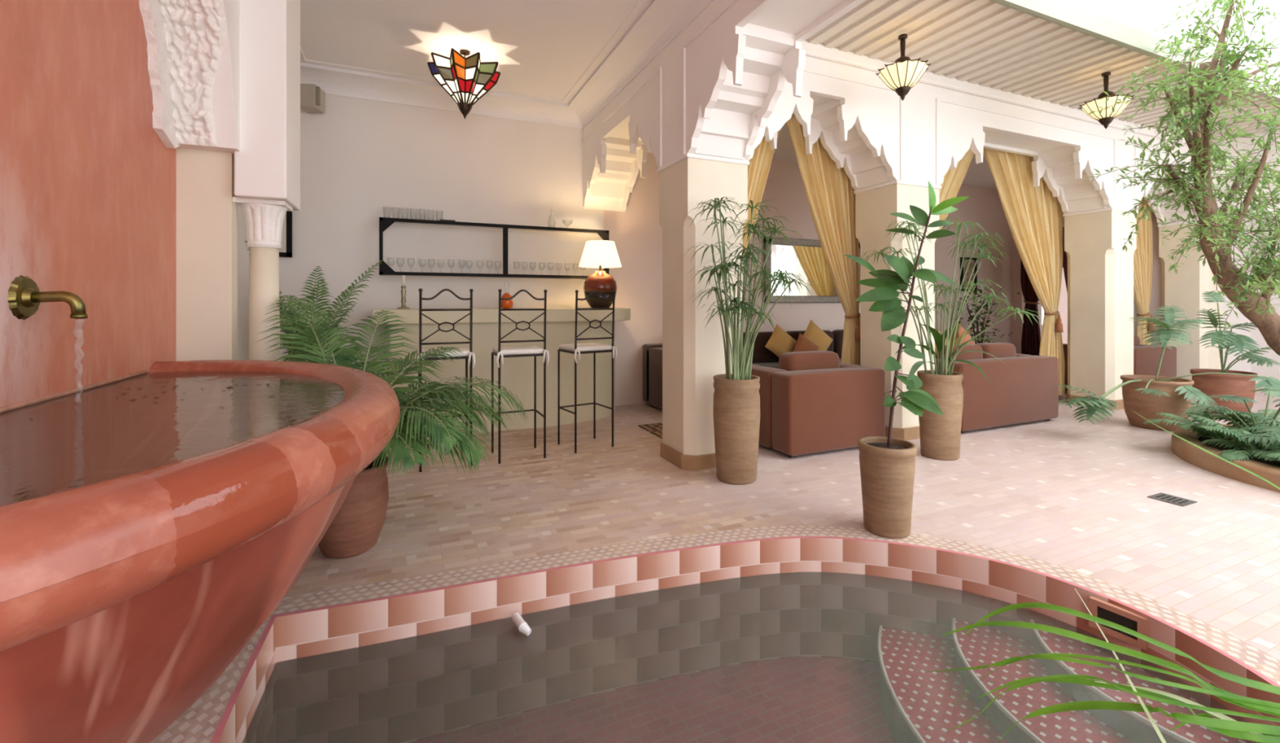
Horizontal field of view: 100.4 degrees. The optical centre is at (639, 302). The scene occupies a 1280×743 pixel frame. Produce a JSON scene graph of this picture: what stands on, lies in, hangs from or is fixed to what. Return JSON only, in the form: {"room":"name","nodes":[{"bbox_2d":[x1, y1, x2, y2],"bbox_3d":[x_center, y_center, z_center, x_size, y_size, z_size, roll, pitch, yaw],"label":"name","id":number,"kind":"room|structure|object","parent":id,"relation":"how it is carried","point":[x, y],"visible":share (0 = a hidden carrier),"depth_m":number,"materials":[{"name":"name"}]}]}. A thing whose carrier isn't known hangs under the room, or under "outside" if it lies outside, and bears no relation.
{"room":"riad courtyard","nodes":[
{"label":"riad courtyard","id":0,"kind":"room"},
{"bbox_2d":[0,0,176,505],"bbox_3d":[-1.124,-0.450,-0.127,0.120,3.200,5.870,0,0,-24],"label":"wall","id":1,"kind":"structure","parent":0,"point":[88,182],"depth_m":1.79,"materials":[{"name":"paint"}]},
{"bbox_2d":[7,275,88,319],"bbox_3d":[-1.730,-0.015,1.578,0.141,0.130,0.130,0,0,-24],"label":"spout","id":2,"kind":"object","parent":1,"relation":"attached to","point":[24,297],"visible":1,"depth_m":1.55,"materials":[{"name":"gold metal"}]},
{"bbox_2d":[73,318,85,404],"bbox_3d":[-1.683,0.173,1.599,0.026,0.262,0.024,0,0,-24],"label":"water stream","id":3,"kind":"object","parent":2,"relation":"attached to","point":[75,318],"visible":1,"depth_m":1.60,"materials":[{"name":"clear liquid"}]},
{"bbox_2d":[138,0,239,155],"bbox_3d":[-1.748,-1.385,1.775,0.264,1.330,2.014,0,0,-24],"label":"arch","id":4,"kind":"object","parent":1,"relation":"attached to","point":[193,46],"visible":1,"depth_m":2.46,"materials":[{"name":"white paint"}]},
{"bbox_2d":[237,204,249,359],"bbox_3d":[-2.855,-0.450,3.618,0.120,3.200,2.180,0,0,-24],"label":"wall","id":5,"kind":"structure","parent":0,"point":[242,251],"depth_m":3.92,"materials":[{"name":"beige paint"}]},
{"bbox_2d":[234,0,300,210],"bbox_3d":[-2.144,-1.290,2.794,0.560,1.520,0.400,0,0,-24],"label":"wall","id":6,"kind":"structure","parent":0,"point":[267,165],"depth_m":2.69,"materials":[{"name":"white paint"}]},
{"bbox_2d":[176,147,237,360],"bbox_3d":[-2.213,0.185,2.654,0.320,1.930,0.100,0,0,-24],"label":"pilaster","id":7,"kind":"object","parent":6,"relation":"attached to","point":[206,212],"depth_m":2.63,"materials":[{"name":"beige paint"}]},
{"bbox_2d":[318,455,388,558],"bbox_3d":[-1.353,0.950,2.486,0.330,0.400,0.330,0,0,-24],"label":"pot","id":8,"kind":"object","parent":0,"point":[357,526],"depth_m":2.38,"materials":[{"name":"ceramic"}]},
{"bbox_2d":[300,0,714,128],"bbox_3d":[-0.341,-2.018,1.472,3.000,0.265,8.170,0,0,-24],"label":"ceiling","id":9,"kind":"structure","parent":0,"point":[561,62],"depth_m":4.26,"materials":[{"name":"paint"}]},
{"bbox_2d":[426,48,500,119],"bbox_3d":[-1.428,-1.775,4.357,0.576,0.550,0.574,0,0,-24],"label":"star lantern","id":10,"kind":"object","parent":9,"relation":"hanging from","point":[466,80],"visible":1,"depth_m":4.25,"materials":[{"name":"multicoloured glass"}]},
{"bbox_2d":[279,93,1012,405],"bbox_3d":[1.353,-0.450,6.721,10.320,3.200,0.120,0,0,-24],"label":"wall","id":11,"kind":"structure","parent":0,"point":[359,157],"depth_m":5.40,"materials":[{"name":"beige paint"}]},
{"bbox_2d":[279,211,292,257],"bbox_3d":[-3.144,-0.625,4.661,0.170,0.450,0.033,0,0,-24],"label":"wall mirror","id":12,"kind":"object","parent":11,"relation":"attached to","point":[286,251],"visible":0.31,"depth_m":4.67,"materials":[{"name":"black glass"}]},
{"bbox_2d":[279,213,286,252],"bbox_3d":[-3.147,-0.625,4.669,0.110,0.390,0.011,0,0,-24],"label":"mirror glass","id":13,"kind":"object","parent":12,"relation":"attached to","point":[283,249],"depth_m":4.68,"materials":[{"name":"white"}]},
{"bbox_2d":[300,84,324,113],"bbox_3d":[-2.868,-1.780,4.678,0.192,0.200,0.229,0,0,-9],"label":"wall speaker","id":14,"kind":"object","parent":11,"relation":"attached to","point":[312,96],"visible":0.88,"depth_m":4.58,"materials":[{"name":"grey plastic"}]},
{"bbox_2d":[315,86,319,106],"bbox_3d":[-2.817,-1.780,4.590,0.120,0.160,0.020,0,0,-4],"label":"grille","id":15,"kind":"object","parent":14,"relation":"attached to","point":[317,88],"depth_m":4.58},
{"bbox_2d":[378,217,608,279],"bbox_3d":[-1.379,-0.507,5.317,2.190,0.515,0.254,0,0,-24],"label":"wall shelf","id":16,"kind":"object","parent":11,"relation":"attached to","point":[384,223],"visible":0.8,"depth_m":5.14,"materials":[{"name":"black metal"}]},
{"bbox_2d":[439,219,455,221],"bbox_3d":[-1.841,-0.776,5.089,0.140,0.022,0.080,0,0,-24],"label":"stack","id":17,"kind":"object","parent":16,"relation":"on","point":[439,220],"visible":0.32,"depth_m":5.05,"materials":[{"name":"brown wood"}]},
{"bbox_2d":[763,236,860,302],"bbox_3d":[2.321,-0.415,7.052,1.640,0.830,0.048,0,0,-24],"label":"mirror","id":18,"kind":"object","parent":11,"relation":"attached to","point":[803,256],"visible":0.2,"depth_m":6.95,"materials":[{"name":"silver metal"}]},
{"bbox_2d":[960,257,977,291],"bbox_3d":[5.106,-0.440,8.283,0.350,0.520,0.033,0,0,-24],"label":"framed picture","id":19,"kind":"object","parent":11,"relation":"attached to","point":[973,260],"visible":0.64,"depth_m":8.28,"materials":[{"name":"paper"}]},
{"bbox_2d":[963,259,974,288],"bbox_3d":[5.103,-0.440,8.290,0.310,0.480,0.010,0,0,-24],"label":"print","id":20,"kind":"object","parent":19,"relation":"attached to","point":[971,264],"depth_m":8.29,"materials":[{"name":"paper"}]},
{"bbox_2d":[149,386,1279,742],"bbox_3d":[3.573,1.150,4.299,16.000,0.001,13.000,0,0,-24],"label":"floor","id":21,"kind":"structure","parent":0,"point":[1063,491],"depth_m":3.01,"materials":[{"name":"tile"}]},
{"bbox_2d":[0,360,399,742],"bbox_3d":[-1.234,0.705,1.512,1.010,0.889,2.497,0,0,-24],"label":"fountain basin","id":22,"kind":"object","parent":21,"relation":"on","point":[129,588],"visible":0.94,"depth_m":0.95,"materials":[{"name":"ceramic"}]},
{"bbox_2d":[0,370,343,435],"bbox_3d":[-1.300,0.302,1.482,0.851,0.001,2.158,0,0,-24],"label":"water","id":23,"kind":"object","parent":22,"relation":"in","point":[146,380],"visible":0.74,"depth_m":1.94,"materials":[{"name":"clear liquid"}]},
{"bbox_2d":[29,379,273,418],"bbox_3d":[-1.469,0.300,1.713,0.549,0.002,0.833,0,0,-24],"label":"debris","id":24,"kind":"object","parent":23,"relation":"on","point":[255,380],"visible":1,"depth_m":1.85,"materials":[{"name":"brown wood"}]},
{"bbox_2d":[232,196,293,360],"bbox_3d":[-1.998,0.307,2.836,0.220,1.685,0.220,0,0,-24],"label":"column","id":25,"kind":"structure","parent":21,"relation":"on","point":[264,219],"depth_m":2.78,"materials":[{"name":"paint"}]},
{"bbox_2d":[244,240,382,363],"bbox_3d":[-2.260,0.368,3.962,0.828,1.565,0.879,0,0,-2],"label":"potted palm","id":26,"kind":"object","parent":21,"relation":"on","point":[335,325],"visible":0.42,"depth_m":3.81,"materials":[{"name":"plant"}]},
{"bbox_2d":[254,295,528,558],"bbox_3d":[-1.258,0.555,2.754,1.450,1.190,1.026,0,0,33],"label":"potted palm","id":27,"kind":"object","parent":21,"relation":"on","point":[357,526],"visible":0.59,"depth_m":2.51,"materials":[{"name":"plant"}]},
{"bbox_2d":[417,288,475,471],"bbox_3d":[-1.395,0.526,3.813,0.384,1.248,0.351,0,0,-24],"label":"bar stool","id":28,"kind":"object","parent":21,"relation":"on","point":[468,353],"visible":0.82,"depth_m":3.70,"materials":[{"name":"metal"}]},
{"bbox_2d":[422,347,470,357],"bbox_3d":[-1.402,0.358,3.829,0.340,0.040,0.310,0,0,-24],"label":"seat cushion","id":29,"kind":"object","parent":28,"relation":"on","point":[466,352],"depth_m":3.74,"materials":[{"name":"white fabric"}]},
{"bbox_2d":[372,307,630,437],"bbox_3d":[-1.209,0.603,5.118,2.400,1.095,0.746,0,0,-24],"label":"bar counter","id":30,"kind":"object","parent":21,"relation":"on","point":[517,373],"depth_m":4.87,"materials":[{"name":"beige paint"}]},
{"bbox_2d":[396,275,410,309],"bbox_3d":[-2.028,-0.089,4.570,0.110,0.288,0.110,0,0,-24],"label":"candlestick","id":31,"kind":"object","parent":30,"relation":"on","point":[403,291],"visible":1,"depth_m":4.56,"materials":[{"name":"grey metal"}]},
{"bbox_2d":[401,275,404,286],"bbox_3d":[-2.028,-0.186,4.570,0.026,0.093,0.026,0,0,-24],"label":"candle","id":32,"kind":"object","parent":31,"relation":"on","point":[403,276],"depth_m":4.56,"materials":[{"name":"beige wax"}]},
{"bbox_2d":[372,307,630,324],"bbox_3d":[-1.209,0.115,5.118,2.400,0.120,0.746,0,0,-24],"label":"countertop","id":33,"kind":"structure","parent":30,"relation":"on","point":[479,314],"depth_m":4.71,"materials":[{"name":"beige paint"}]},
{"bbox_2d":[501,293,513,308],"bbox_3d":[-1.242,-0.070,4.970,0.120,0.250,0.120,0,0,-24],"label":"decanter","id":34,"kind":"object","parent":30,"relation":"on","point":[508,304],"visible":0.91,"depth_m":4.93,"materials":[{"name":"orange glass"}]},
{"bbox_2d":[578,240,622,307],"bbox_3d":[-0.402,-0.280,5.393,0.434,0.671,0.434,0,0,-24],"label":"table lamp","id":35,"kind":"object","parent":30,"relation":"on","point":[600,254],"visible":0.98,"depth_m":5.26,"materials":[{"name":"ceramic"}]},
{"bbox_2d":[583,271,617,291],"bbox_3d":[-0.402,-0.215,5.393,0.340,0.210,0.340,0,0,-24],"label":"jar","id":36,"kind":"object","parent":35,"relation":"on","point":[600,281],"depth_m":5.27,"materials":[{"name":"brown ceramic"}]},
{"bbox_2d":[491,288,549,463],"bbox_3d":[-0.911,0.526,4.004,0.384,1.248,0.351,0,0,-25],"label":"bar stool","id":37,"kind":"object","parent":21,"relation":"on","point":[502,352],"visible":0.95,"depth_m":3.92,"materials":[{"name":"metal"}]},
{"bbox_2d":[492,345,543,355],"bbox_3d":[-0.918,0.358,4.020,0.340,0.040,0.310,0,0,-25],"label":"seat cushion","id":38,"kind":"object","parent":37,"relation":"on","point":[527,349],"depth_m":3.91,"materials":[{"name":"white fabric"}]},
{"bbox_2d":[557,289,617,453],"bbox_3d":[-0.429,0.526,4.282,0.384,1.248,0.351,0,0,-34],"label":"bar stool","id":39,"kind":"object","parent":21,"relation":"on","point":[575,348],"visible":1,"depth_m":4.24,"materials":[{"name":"metal"}]},
{"bbox_2d":[559,342,612,351],"bbox_3d":[-0.439,0.358,4.296,0.340,0.040,0.310,0,0,-34],"label":"seat cushion","id":40,"kind":"object","parent":39,"relation":"on","point":[584,347],"depth_m":4.20,"materials":[{"name":"white fabric"}]},
{"bbox_2d":[638,422,662,439],"bbox_3d":[1.167,1.143,5.154,2.320,0.011,0.600,0,0,-24],"label":"rug","id":41,"kind":"object","parent":21,"relation":"on","point":[656,428],"visible":0.21,"depth_m":4.83,"materials":[{"name":"brown fabric"}]},
{"bbox_2d":[657,152,749,471],"bbox_3d":[0.459,0.065,3.942,0.526,2.170,0.486,0,0,-24],"label":"pier","id":42,"kind":"object","parent":21,"relation":"on","point":[693,351],"visible":0.9,"depth_m":3.71,"materials":[{"name":"white paint"}]},
{"bbox_2d":[155,524,1279,742],"bbox_3d":[0.404,1.440,1.631,3.252,0.580,2.302,0,0,-24],"label":"plunge pool","id":43,"kind":"object","parent":21,"relation":"in","point":[788,633],"visible":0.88,"depth_m":2.23,"materials":[{"name":"tile"}]},
{"bbox_2d":[642,329,843,409],"bbox_3d":[1.826,0.735,6.289,3.500,0.770,1.010,0,0,-24],"label":"sofa","id":44,"kind":"object","parent":21,"relation":"on","point":[652,353],"visible":0.1,"depth_m":6.00,"materials":[{"name":"brown fabric"}]},
{"bbox_2d":[742,331,779,363],"bbox_3d":[1.404,0.530,6.339,0.720,0.360,0.160,0,0,-24],"label":"cushion","id":45,"kind":"object","parent":44,"relation":"on","point":[761,354],"depth_m":6.27,"materials":[{"name":"brown fabric"}]},
{"bbox_2d":[751,361,778,368],"bbox_3d":[1.529,0.780,6.055,0.750,0.140,0.740,0,0,-24],"label":"seat cushion","id":46,"kind":"object","parent":44,"relation":"on","point":[771,364],"depth_m":6.20,"materials":[{"name":"brown fabric"}]},
{"bbox_2d":[764,324,796,357],"bbox_3d":[1.639,0.480,6.169,0.479,0.463,0.166,0,0,-24],"label":"throw pillow","id":47,"kind":"object","parent":44,"relation":"on","point":[780,342],"visible":0.88,"depth_m":6.11,"materials":[{"name":"fabric"}]},
{"bbox_2d":[792,333,818,351],"bbox_3d":[1.900,0.550,6.120,0.418,0.404,0.159,0,0,-24],"label":"throw pillow","id":48,"kind":"object","parent":44,"relation":"on","point":[803,344],"visible":0.59,"depth_m":6.08,"materials":[{"name":"orange fabric"}]},
{"bbox_2d":[786,329,833,351],"bbox_3d":[2.102,0.530,6.646,0.720,0.360,0.160,0,0,-24],"label":"cushion","id":49,"kind":"object","parent":44,"relation":"on","point":[794,334],"depth_m":6.58,"materials":[{"name":"brown fabric"}]},
{"bbox_2d":[803,320,832,351],"bbox_3d":[2.085,0.460,6.321,0.537,0.518,0.175,0,0,-24],"label":"throw pillow","id":50,"kind":"object","parent":44,"relation":"on","point":[813,332],"visible":0.6,"depth_m":6.28,"materials":[{"name":"yellow fabric"}]},
{"bbox_2d":[831,329,843,358],"bbox_3d":[2.801,0.530,6.952,0.720,0.360,0.160,0,0,-24],"label":"cushion","id":51,"kind":"object","parent":44,"relation":"on","point":[837,334],"depth_m":6.76,"materials":[{"name":"brown fabric"}]},
{"bbox_2d":[684,196,822,484],"bbox_3d":[0.707,0.239,3.396,0.928,1.821,0.637,0,0,-24],"label":"potted papyrus","id":52,"kind":"object","parent":21,"relation":"on","point":[736,397],"visible":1,"depth_m":3.38,"materials":[{"name":"plant"}]},
{"bbox_2d":[744,350,884,457],"bbox_3d":[1.352,0.777,4.471,0.970,0.745,0.880,0,0,-24],"label":"armchair","id":53,"kind":"object","parent":21,"relation":"on","point":[815,402],"visible":0.84,"depth_m":4.08,"materials":[{"name":"brown fabric"}]},
{"bbox_2d":[778,350,839,370],"bbox_3d":[1.392,0.557,4.379,0.540,0.305,0.180,0,0,-24],"label":"cushion","id":54,"kind":"object","parent":53,"relation":"on","point":[820,359],"depth_m":4.29,"materials":[{"name":"brown fabric"}]},
{"bbox_2d":[853,179,941,439],"bbox_3d":[2.281,0.065,4.742,0.546,2.170,0.486,0,0,-24],"label":"pier","id":55,"kind":"object","parent":21,"relation":"on","point":[874,204],"visible":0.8,"depth_m":4.56,"materials":[{"name":"white paint"}]},
{"bbox_2d":[844,181,968,538],"bbox_3d":[1.326,0.263,2.687,0.681,1.775,0.361,0,0,-24],"label":"rubber plant","id":56,"kind":"object","parent":21,"relation":"on","point":[886,464],"visible":1,"depth_m":2.65,"materials":[{"name":"green plant"}]},
{"bbox_2d":[862,217,1047,460],"bbox_3d":[2.267,0.265,3.873,0.883,1.770,1.206,0,0,-41],"label":"potted papyrus","id":57,"kind":"object","parent":21,"relation":"on","point":[940,434],"visible":0.89,"depth_m":3.90,"materials":[{"name":"plant"}]},
{"bbox_2d":[955,286,1019,344],"bbox_3d":[5.009,0.458,7.795,0.820,1.384,0.626,0,0,-24],"label":"plant","id":58,"kind":"object","parent":21,"relation":"on","point":[975,291],"visible":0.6,"depth_m":7.83,"materials":[{"name":"plant"}]},
{"bbox_2d":[935,342,1058,433],"bbox_3d":[3.261,0.777,5.309,1.420,0.745,0.880,0,0,-24],"label":"seat","id":59,"kind":"object","parent":21,"relation":"on","point":[1024,389],"visible":0.42,"depth_m":4.92,"materials":[{"name":"brown fabric"}]},
{"bbox_2d":[934,329,946,358],"bbox_3d":[3.053,0.490,5.359,0.446,0.437,0.168,0,0,-24],"label":"throw pillow","id":60,"kind":"object","parent":59,"relation":"on","point":[939,331],"visible":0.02,"depth_m":5.31,"materials":[{"name":"fabric"}]},
{"bbox_2d":[938,343,982,359],"bbox_3d":[3.070,0.557,5.115,0.485,0.305,0.180,0,0,-24],"label":"cushion","id":61,"kind":"object","parent":59,"relation":"on","point":[967,355],"depth_m":5.04,"materials":[{"name":"brown fabric"}]},
{"bbox_2d":[955,326,974,344],"bbox_3d":[3.336,0.450,5.462,0.464,0.461,0.173,0,0,-32],"label":"throw pillow","id":62,"kind":"object","parent":59,"relation":"on","point":[961,331],"visible":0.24,"depth_m":5.42,"materials":[{"name":"orange fabric"}]},
{"bbox_2d":[976,342,1016,358],"bbox_3d":[3.533,0.557,5.319,0.485,0.305,0.180,0,0,-24],"label":"cushion","id":63,"kind":"object","parent":59,"relation":"on","point":[998,349],"depth_m":5.22,"materials":[{"name":"brown fabric"}]},
{"bbox_2d":[1037,300,1041,334],"bbox_3d":[6.697,-0.300,9.001,0.240,2.900,0.240,0,0,-24],"label":"column","id":64,"kind":"structure","parent":21,"relation":"on","point":[1039,306],"depth_m":8.93,"materials":[{"name":"white paint"}]},
{"bbox_2d":[1062,207,1137,409],"bbox_3d":[5.193,0.065,6.020,0.526,2.170,0.486,0,0,-24],"label":"pier","id":65,"kind":"object","parent":21,"relation":"on","point":[1100,274],"visible":0.84,"depth_m":5.85,"materials":[{"name":"white paint"}]},
{"bbox_2d":[927,411,1279,742],"bbox_3d":[1.450,0.706,1.122,1.566,0.887,0.351,0,0,1],"label":"grass plant","id":66,"kind":"object","parent":21,"relation":"on","point":[1227,726],"visible":1,"depth_m":1.06,"materials":[{"name":"plant"}]},
{"bbox_2d":[1062,335,1176,391],"bbox_3d":[5.914,0.777,6.680,0.950,0.745,0.880,0,0,-24],"label":"armchair","id":67,"kind":"object","parent":21,"relation":"on","point":[1146,358],"visible":0.19,"depth_m":6.31,"materials":[{"name":"brown fabric"}]},
{"bbox_2d":[1133,335,1140,346],"bbox_3d":[5.954,0.557,6.589,0.520,0.305,0.180,0,0,-24],"label":"cushion","id":68,"kind":"object","parent":67,"relation":"on","point":[1136,340],"depth_m":6.57,"materials":[{"name":"brown fabric"}]},
{"bbox_2d":[1056,305,1279,431],"bbox_3d":[4.475,0.588,4.803,1.906,1.124,0.891,0,0,-1],"label":"leaf plant","id":69,"kind":"object","parent":21,"relation":"on","point":[1145,395],"visible":0.98,"depth_m":4.75,"materials":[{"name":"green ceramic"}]},
{"bbox_2d":[1146,492,1197,506],"bbox_3d":[3.102,1.147,3.109,0.160,0.006,0.160,0,0,-24],"label":"floor drain","id":70,"kind":"object","parent":21,"relation":"on","point":[1161,496],"visible":1,"depth_m":3.10,"materials":[{"name":"metal"}]},
{"bbox_2d":[1157,220,1221,386],"bbox_3d":[7.070,0.065,6.844,0.486,2.170,0.486,0,0,-24],"label":"pier","id":71,"kind":"object","parent":21,"relation":"on","point":[1184,290],"visible":0.44,"depth_m":6.69,"materials":[{"name":"white paint"}]},
{"bbox_2d":[1171,424,1279,492],"bbox_3d":[4.980,1.087,3.409,2.240,0.125,2.240,0,0,-24],"label":"planting bed","id":72,"kind":"object","parent":21,"relation":"on","point":[1189,453],"visible":0.54,"depth_m":3.60,"materials":[{"name":"beige stone"}]},
{"bbox_2d":[1086,0,1279,355],"bbox_3d":[4.104,-0.623,3.539,1.986,3.477,1.198,0,0,-4],"label":"tree","id":73,"kind":"object","parent":72,"relation":"on","point":[1215,242],"visible":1,"depth_m":3.52,"materials":[{"name":"green plant"}]},
{"bbox_2d":[1142,410,1279,449],"bbox_3d":[4.333,0.973,3.979,0.728,0.234,0.722,0,0,-24],"label":"fern","id":74,"kind":"object","parent":72,"relation":"on","point":[1190,424],"visible":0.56,"depth_m":4.01,"materials":[{"name":"green plant"}]},
{"bbox_2d":[1177,388,1279,434],"bbox_3d":[4.543,0.852,3.960,0.752,0.404,0.852,0,0,-24],"label":"leaf plant","id":75,"kind":"object","parent":72,"relation":"on","point":[1236,398],"visible":0.59,"depth_m":3.97,"materials":[{"name":"green plant"}]},
{"bbox_2d":[1186,413,1279,461],"bbox_3d":[4.199,0.926,3.572,0.699,0.258,0.590,0,0,-4],"label":"fern","id":76,"kind":"object","parent":72,"relation":"on","point":[1258,452],"visible":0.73,"depth_m":3.62,"materials":[{"name":"green plant"}]},
{"bbox_2d":[1186,402,1279,426],"bbox_3d":[4.837,0.918,4.151,0.823,0.273,0.795,0,0,36],"label":"fern","id":77,"kind":"object","parent":72,"relation":"on","point":[1272,411],"visible":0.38,"depth_m":4.21,"materials":[{"name":"green plant"}]},
{"bbox_2d":[1232,410,1279,433],"bbox_3d":[4.594,0.917,3.503,0.726,0.277,0.786,0,0,-5],"label":"fern","id":78,"kind":"object","parent":72,"relation":"on","point":[1259,415],"visible":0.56,"depth_m":3.72,"materials":[{"name":"green plant"}]},
{"bbox_2d":[1233,426,1279,444],"bbox_3d":[4.374,0.860,3.435,0.800,0.388,0.877,0,0,12],"label":"leaf plant","id":79,"kind":"object","parent":72,"relation":"on","point":[1276,429],"visible":0.8,"depth_m":3.50,"materials":[{"name":"green plant"}]},
{"bbox_2d":[1266,449,1279,460],"bbox_3d":[4.218,0.958,3.161,0.762,0.195,0.637,0,0,-24],"label":"fern","id":80,"kind":"object","parent":72,"relation":"on","point":[1273,455],"visible":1,"depth_m":3.30,"materials":[{"name":"green plant"}]},
{"bbox_2d":[1190,291,1279,416],"bbox_3d":[5.912,0.515,5.360,0.774,1.270,0.646,0,0,-24],"label":"leaf plant","id":81,"kind":"object","parent":21,"relation":"on","point":[1210,384],"visible":0.88,"depth_m":5.34,"materials":[{"name":"plant"}]},
{"bbox_2d":[582,0,866,211],"bbox_3d":[1.233,-1.535,2.179,0.518,1.030,8.200,0,0,-24],"label":"wall","id":82,"kind":"structure","parent":0,"point":[711,91],"depth_m":3.60,"materials":[{"name":"white paint"}]},
{"bbox_2d":[713,373,759,484],"bbox_3d":[0.631,0.818,3.488,0.304,0.665,0.304,0,0,-24],"label":"pot","id":83,"kind":"object","parent":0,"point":[736,398],"depth_m":3.37,"materials":[{"name":"ceramic"}]},
{"bbox_2d":[772,121,996,188],"bbox_3d":[3.380,-1.880,6.480,7.000,0.100,1.950,0,0,-24],"label":"ceiling","id":84,"kind":"structure","parent":0,"point":[980,175],"depth_m":6.94,"materials":[{"name":"paint"}]},
{"bbox_2d":[916,369,963,460],"bbox_3d":[2.251,0.838,4.002,0.304,0.625,0.304,0,0,-24],"label":"pot","id":85,"kind":"object","parent":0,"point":[940,434],"depth_m":3.88,"materials":[{"name":"ceramic"}]},
{"bbox_2d":[742,55,1199,224],"bbox_3d":[3.957,-1.495,5.478,7.250,0.950,0.478,0,0,-24],"label":"arches","id":86,"kind":"structure","parent":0,"point":[877,136],"depth_m":4.70,"materials":[{"name":"white paint"}]},
{"bbox_3d":[1.267,-1.657,4.615,1.470,0.074,0.074,0,0,-24],"label":"curtain rod","id":87,"kind":"object","parent":86,"relation":"attached to","visible":0},
{"bbox_2d":[742,130,778,258],"bbox_3d":[0.895,-0.290,4.454,0.808,2.721,0.177,0,0,-24],"label":"curtain","id":88,"kind":"object","parent":87,"relation":"hanging from","point":[758,168],"visible":0.12,"depth_m":4.50,"materials":[{"name":"yellow fabric"}]},
{"bbox_2d":[786,114,860,365],"bbox_3d":[1.702,-0.290,4.808,0.887,2.721,0.177,0,0,-24],"label":"curtain","id":89,"kind":"object","parent":87,"relation":"hanging from","point":[829,192],"visible":0.67,"depth_m":4.85,"materials":[{"name":"yellow fabric"}]},
{"bbox_3d":[3.615,-1.720,5.671,2.780,0.028,0.028,0,0,-24],"label":"curtain rod","id":90,"kind":"object","parent":86,"relation":"attached to","visible":0},
{"bbox_2d":[934,146,973,242],"bbox_3d":[2.954,-0.310,5.358,1.456,2.761,0.177,0,0,-24],"label":"curtain","id":91,"kind":"object","parent":90,"relation":"hanging from","point":[953,178],"visible":0.06,"depth_m":5.48,"materials":[{"name":"yellow fabric"}]},
{"bbox_3d":[6.028,-1.680,6.731,1.650,0.028,0.028,0,0,-24],"label":"curtain rod","id":92,"kind":"object","parent":86,"relation":"attached to","visible":0},
{"bbox_2d":[1133,196,1155,344],"bbox_3d":[6.278,-0.275,6.845,0.980,2.751,0.177,0,0,-19],"label":"curtain","id":93,"kind":"object","parent":92,"relation":"hanging from","point":[1143,254],"visible":0.5,"depth_m":6.93,"materials":[{"name":"yellow fabric"}]},
{"bbox_2d":[983,147,1065,395],"bbox_3d":[4.333,-0.320,5.963,1.383,2.781,0.177,0,0,-24],"label":"curtain","id":94,"kind":"object","parent":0,"point":[1033,216],"visible":0.77,"depth_m":6.05,"materials":[{"name":"yellow fabric"}]},
{"bbox_2d":[801,0,1279,145],"bbox_3d":[5.236,-1.965,2.626,7.200,0.190,5.800,0,0,-24],"label":"ceiling","id":95,"kind":"structure","parent":0,"point":[1051,56],"depth_m":4.15,"materials":[{"name":"paint"}]},
{"bbox_2d":[875,33,931,100],"bbox_3d":[1.886,-1.683,3.826,0.356,0.465,0.347,0,0,-24],"label":"lantern","id":96,"kind":"object","parent":95,"relation":"hanging from","point":[900,77],"visible":1,"depth_m":3.76,"materials":[{"name":"white glass"}]},
{"bbox_2d":[1079,71,1134,128],"bbox_3d":[3.890,-1.683,4.449,0.356,0.465,0.347,0,0,-24],"label":"lantern","id":97,"kind":"object","parent":95,"relation":"hanging from","point":[1107,116],"visible":0.93,"depth_m":4.40,"materials":[{"name":"white glass"}]},
{"bbox_2d":[1012,209,1160,354],"bbox_3d":[7.098,-0.340,9.232,2.220,2.980,4.000,0,0,-24],"label":"wall","id":98,"kind":"structure","parent":0,"point":[1155,300],"depth_m":8.63,"materials":[{"name":"paint"}]},
{"bbox_2d":[1020,258,1062,355],"bbox_3d":[6.298,0.050,8.196,0.177,2.001,0.832,0,0,-24],"label":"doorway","id":99,"kind":"object","parent":98,"relation":"hanging from","point":[1031,335],"visible":0.46,"depth_m":8.42,"materials":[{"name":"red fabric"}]},
{"bbox_2d":[1062,226,1067,293],"bbox_3d":[5.978,-0.050,7.187,0.913,1.900,0.177,0,0,-24],"label":"curtain","id":100,"kind":"object","parent":98,"relation":"hanging from","point":[1064,254],"visible":0.02,"depth_m":7.09,"materials":[{"name":"red fabric"}]},
{"bbox_2d":[1221,219,1250,372],"bbox_3d":[7.956,-0.350,7.315,1.550,3.000,0.100,0,0,-24],"label":"wall","id":101,"kind":"structure","parent":0,"point":[1243,366],"depth_m":7.41,"materials":[{"name":"beige paint"}]},
{"bbox_2d":[1210,129,1279,222],"bbox_3d":[8.326,-1.495,3.983,0.478,0.950,5.800,0,0,-24],"label":"wall","id":102,"kind":"structure","parent":0,"point":[1241,140],"depth_m":6.23,"materials":[{"name":"white paint"}]},
{"bbox_2d":[1250,215,1279,383],"bbox_3d":[9.937,-0.400,4.854,0.100,3.100,6.100,0,0,-24],"label":"wall","id":103,"kind":"structure","parent":0,"point":[1274,371],"depth_m":7.46,"materials":[{"name":"beige paint"}]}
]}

